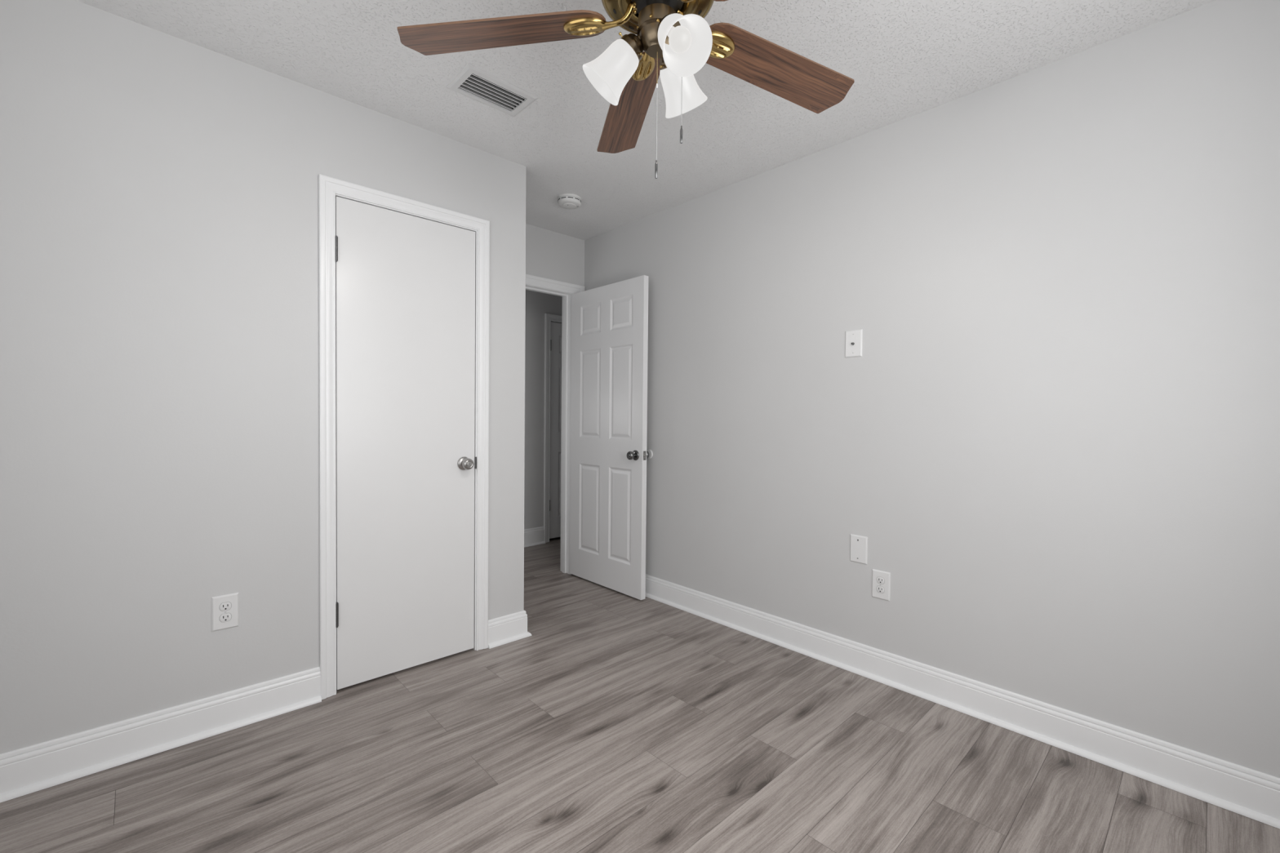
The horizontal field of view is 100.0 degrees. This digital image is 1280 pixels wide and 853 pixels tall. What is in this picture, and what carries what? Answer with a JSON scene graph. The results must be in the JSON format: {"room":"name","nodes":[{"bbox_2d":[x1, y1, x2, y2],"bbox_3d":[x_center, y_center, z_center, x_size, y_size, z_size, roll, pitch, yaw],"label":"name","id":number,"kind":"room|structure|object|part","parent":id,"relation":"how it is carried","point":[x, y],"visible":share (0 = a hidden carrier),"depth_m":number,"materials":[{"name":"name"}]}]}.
{"room":"empty bedroom","nodes":[
{"label":"empty bedroom","id":0,"kind":"room"},
{"bbox_2d":[0,0,525,754],"bbox_3d":[-1.586,-0.122,2.377,2.020,2.445,0.726,-1,2,-43],"label":"wall","id":1,"kind":"structure","parent":0,"point":[159,304],"depth_m":1.85,"materials":[{"name":"paint"}]},
{"bbox_2d":[0,666,321,803],"bbox_3d":[-0.697,1.076,0.748,1.078,0.133,2.918,-1,2,-43],"label":"baseboard","id":2,"kind":"structure","parent":1,"relation":"attached to","point":[31,769],"depth_m":1.82,"materials":[{"name":"white paint"}]},
{"bbox_2d":[211,592,239,631],"bbox_3d":[-1.515,0.679,1.964,0.080,0.126,0.009,-1,2,-43],"label":"wall outlet","id":3,"kind":"object","parent":1,"relation":"attached to","point":[224,608],"visible":1,"depth_m":1.96,"materials":[{"name":"white plastic"}]},
{"bbox_2d":[218,601,231,611],"bbox_3d":[-1.513,0.657,1.962,0.037,0.031,0.001,-1,2,-43],"label":"receptacle","id":4,"kind":"object","parent":3,"relation":"attached to","point":[223,606],"depth_m":1.96,"materials":[{"name":"white plastic"}]},
{"bbox_2d":[219,613,231,622],"bbox_3d":[-1.514,0.698,1.962,0.037,0.031,0.001,-1,2,-43],"label":"receptacle","id":5,"kind":"object","parent":3,"relation":"attached to","point":[224,617],"depth_m":1.96,"materials":[{"name":"white plastic"}]},
{"bbox_2d":[318,173,489,699],"bbox_3d":[-1.056,0.048,2.447,0.732,2.108,0.132,-1,2,-43],"label":"door frame","id":6,"kind":"structure","parent":1,"relation":"attached to","point":[329,188],"depth_m":2.21,"materials":[{"name":"white paint"}]},
{"bbox_2d":[335,196,476,689],"bbox_3d":[-1.015,0.076,2.401,0.619,2.030,0.099,-1,2,-43],"label":"door","id":7,"kind":"structure","parent":1,"relation":"in","point":[406,462],"depth_m":2.38,"materials":[{"name":"paint"}]},
{"bbox_3d":[-0.826,0.178,2.559,0.065,0.065,0.062,-1,2,-43],"label":"knob","id":8,"kind":"part","parent":7,"relation":"part of","materials":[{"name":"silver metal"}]},
{"bbox_3d":[-0.805,0.177,2.625,0.007,0.058,0.016,-1,2,-43],"label":"strike plate","id":9,"kind":"part","parent":7,"relation":"part of","materials":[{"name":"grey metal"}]},
{"bbox_2d":[488,610,531,648],"bbox_3d":[-0.909,1.027,3.011,0.241,0.133,0.739,-1,2,-43],"label":"baseboard","id":10,"kind":"structure","parent":1,"relation":"attached to","point":[508,628],"depth_m":2.75,"materials":[{"name":"white paint"}]},
{"bbox_2d":[524,289,562,538],"bbox_3d":[-1.248,-0.164,4.561,3.000,2.445,0.115,-1,2,-43],"label":"wall","id":11,"kind":"structure","parent":0,"point":[537,304],"depth_m":4.78,"materials":[{"name":"paint"}]},
{"bbox_2d":[524,526,545,547],"bbox_3d":[-1.546,0.987,4.216,1.876,0.151,0.031,-1,2,-43],"label":"baseboard","id":12,"kind":"structure","parent":11,"relation":"attached to","point":[532,536],"depth_m":4.78,"materials":[{"name":"white paint"}]},
{"bbox_2d":[543,313,562,542],"bbox_3d":[-0.580,0.015,5.162,0.846,2.070,0.108,-1,2,-43],"label":"door frame","id":13,"kind":"structure","parent":11,"relation":"attached to","point":[548,317],"depth_m":4.85,"materials":[{"name":"white paint"}]},
{"bbox_2d":[549,321,561,538],"bbox_3d":[-0.569,0.035,5.144,0.729,1.976,0.049,-1,2,-43],"label":"door","id":14,"kind":"structure","parent":11,"relation":"in","point":[556,328],"depth_m":4.93,"materials":[{"name":"white paint"}]},
{"bbox_2d":[525,223,584,286],"bbox_3d":[-1.534,-0.135,3.001,2.950,2.445,0.115,-1,2,-43],"label":"wall","id":15,"kind":"structure","parent":0,"point":[550,255],"depth_m":3.76,"materials":[{"name":"paint"}]},
{"bbox_2d":[525,274,585,574],"bbox_3d":[-0.794,0.028,3.688,0.921,2.103,0.133,-1,2,-43],"label":"door frame","id":16,"kind":"structure","parent":15,"relation":"attached to","point":[535,283],"depth_m":3.91,"materials":[{"name":"white paint"}]},
{"bbox_2d":[569,275,648,599],"bbox_3d":[-0.229,0.067,3.621,0.162,2.018,0.780,-1,2,-43],"label":"door","id":17,"kind":"structure","parent":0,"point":[609,454],"depth_m":3.56,"materials":[{"name":"white paint"}]},
{"bbox_3d":[-0.049,0.181,3.357,0.062,0.065,0.065,-1,2,-43],"label":"knob","id":18,"kind":"part","parent":17,"relation":"part of","materials":[{"name":"silver metal"}]},
{"bbox_2d":[0,537,1279,852],"bbox_3d":[-0.144,1.145,2.370,4.400,0.060,4.890,-1,2,-43],"label":"floor","id":19,"kind":"structure","parent":0,"point":[623,723],"depth_m":1.76,"materials":[{"name":"grey laminate"}]},
{"bbox_2d":[76,0,1215,239],"bbox_3d":[-0.116,-1.380,2.341,4.365,0.100,4.850,-1,2,-43],"label":"ceiling","id":20,"kind":"structure","parent":0,"point":[904,59],"depth_m":1.97,"materials":[{"name":"white paint"}]},
{"bbox_2d":[446,63,538,116],"bbox_3d":[-0.583,-1.375,2.135,0.300,0.109,0.193,-1,2,-43],"label":"ceiling vent","id":21,"kind":"object","parent":20,"relation":"in","point":[476,81],"visible":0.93,"depth_m":2.13,"materials":[{"name":"white metal"}]},
{"bbox_2d":[557,193,581,208],"bbox_3d":[-0.417,-1.326,3.181,0.141,0.049,0.141,-1,2,-43],"label":"smoke detector","id":22,"kind":"object","parent":20,"relation":"attached to","point":[566,201],"visible":1,"depth_m":3.14,"materials":[{"name":"white plastic"}]},
{"bbox_2d":[396,0,854,178],"bbox_3d":[0.085,-0.971,1.350,1.306,0.672,1.284,-1,2,-43],"label":"ceiling fan","id":23,"kind":"object","parent":20,"relation":"hanging from","point":[676,40],"visible":1,"depth_m":1.43,"materials":[{"name":"brown wood"}]},
{"bbox_3d":[-0.363,-1.034,1.412,0.554,0.046,0.144,1,1,6],"label":"fan blade","id":24,"kind":"part","parent":23,"relation":"part of","materials":[{"name":"brown wood"}]},
{"bbox_3d":[-0.082,-0.917,1.390,0.134,0.147,0.141,-1,2,-43],"label":"lamp shade","id":25,"kind":"part","parent":23,"relation":"part of","materials":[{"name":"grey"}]},
{"bbox_3d":[-0.039,-1.040,1.769,0.144,0.045,0.554,0,1,-12],"label":"fan blade","id":26,"kind":"part","parent":23,"relation":"part of","materials":[{"name":"brown wood"}]},
{"bbox_3d":[0.043,-0.818,1.372,0.002,0.281,0.002,-1,2,-43],"label":"pull chain","id":27,"kind":"part","parent":23,"relation":"part of","materials":[{"name":"silver metal"}]},
{"bbox_3d":[0.088,-0.933,1.285,0.054,0.080,0.077,-1,2,-43],"label":"bulb","id":28,"kind":"part","parent":23,"relation":"part of","materials":[{"name":"white glass"}]},
{"bbox_3d":[0.101,-0.898,1.371,0.016,0.267,0.003,1,1,0],"label":"pull chain","id":29,"kind":"part","parent":23,"relation":"part of","materials":[{"name":"silver metal"}]},
{"bbox_3d":[0.109,-0.917,1.474,0.146,0.147,0.122,-1,2,-43],"label":"lamp shade","id":30,"kind":"part","parent":23,"relation":"part of","materials":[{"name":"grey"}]},
{"bbox_3d":[0.093,-0.913,1.265,0.121,0.147,0.145,-1,2,-43],"label":"lamp shade","id":31,"kind":"part","parent":23,"relation":"part of","materials":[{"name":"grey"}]},
{"bbox_3d":[0.401,-1.039,1.572,0.554,0.037,0.144,0,1,-30],"label":"fan blade","id":32,"kind":"part","parent":23,"relation":"part of","materials":[{"name":"brown wood"}]},
{"bbox_2d":[584,0,1279,777],"bbox_3d":[0.880,-0.104,2.664,0.115,2.445,3.906,-1,2,-43],"label":"wall","id":33,"kind":"structure","parent":0,"point":[1054,432],"depth_m":2.01,"materials":[{"name":"paint"}]},
{"bbox_2d":[647,449,653,458],"bbox_3d":[0.059,0.178,3.455,0.008,0.061,0.061,-1,2,-43],"label":"bumper cover","id":34,"kind":"object","parent":33,"relation":"attached to","point":[651,454],"visible":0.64,"depth_m":3.44,"materials":[{"name":"white plastic"}]},
{"bbox_2d":[844,328,862,357],"bbox_3d":[0.976,-0.381,2.462,0.018,0.124,0.080,-1,2,-43],"label":"cable plate","id":35,"kind":"object","parent":33,"relation":"attached to","point":[853,344],"visible":1,"depth_m":2.46,"materials":[{"name":"white plastic"}]},
{"bbox_2d":[849,533,867,564],"bbox_3d":[0.998,0.561,2.455,0.008,0.126,0.080,-1,2,-43],"label":"blank plate","id":36,"kind":"object","parent":33,"relation":"attached to","point":[859,544],"visible":1,"depth_m":2.45,"materials":[{"name":"white plastic"}]},
{"bbox_2d":[871,568,890,601],"bbox_3d":[1.067,0.703,2.382,0.009,0.126,0.080,-1,2,-43],"label":"wall outlet","id":37,"kind":"object","parent":33,"relation":"attached to","point":[881,580],"visible":1,"depth_m":2.38,"materials":[{"name":"white plastic"}]},
{"bbox_2d":[875,586,884,593],"bbox_3d":[1.065,0.723,2.381,0.001,0.031,0.037,-1,2,-43],"label":"receptacle","id":38,"kind":"object","parent":37,"relation":"attached to","point":[879,589],"depth_m":2.38,"materials":[{"name":"white plastic"}]},
{"bbox_2d":[876,576,884,584],"bbox_3d":[1.066,0.682,2.380,0.001,0.031,0.037,-1,2,-43],"label":"receptacle","id":39,"kind":"object","parent":37,"relation":"attached to","point":[880,580],"depth_m":2.38,"materials":[{"name":"white plastic"}]},
{"bbox_2d":[645,574,1279,829],"bbox_3d":[0.811,1.051,2.644,0.031,0.133,3.626,-1,2,-43],"label":"baseboard","id":40,"kind":"structure","parent":33,"relation":"attached to","point":[1253,794],"depth_m":2.00,"materials":[{"name":"white paint"}]}
]}

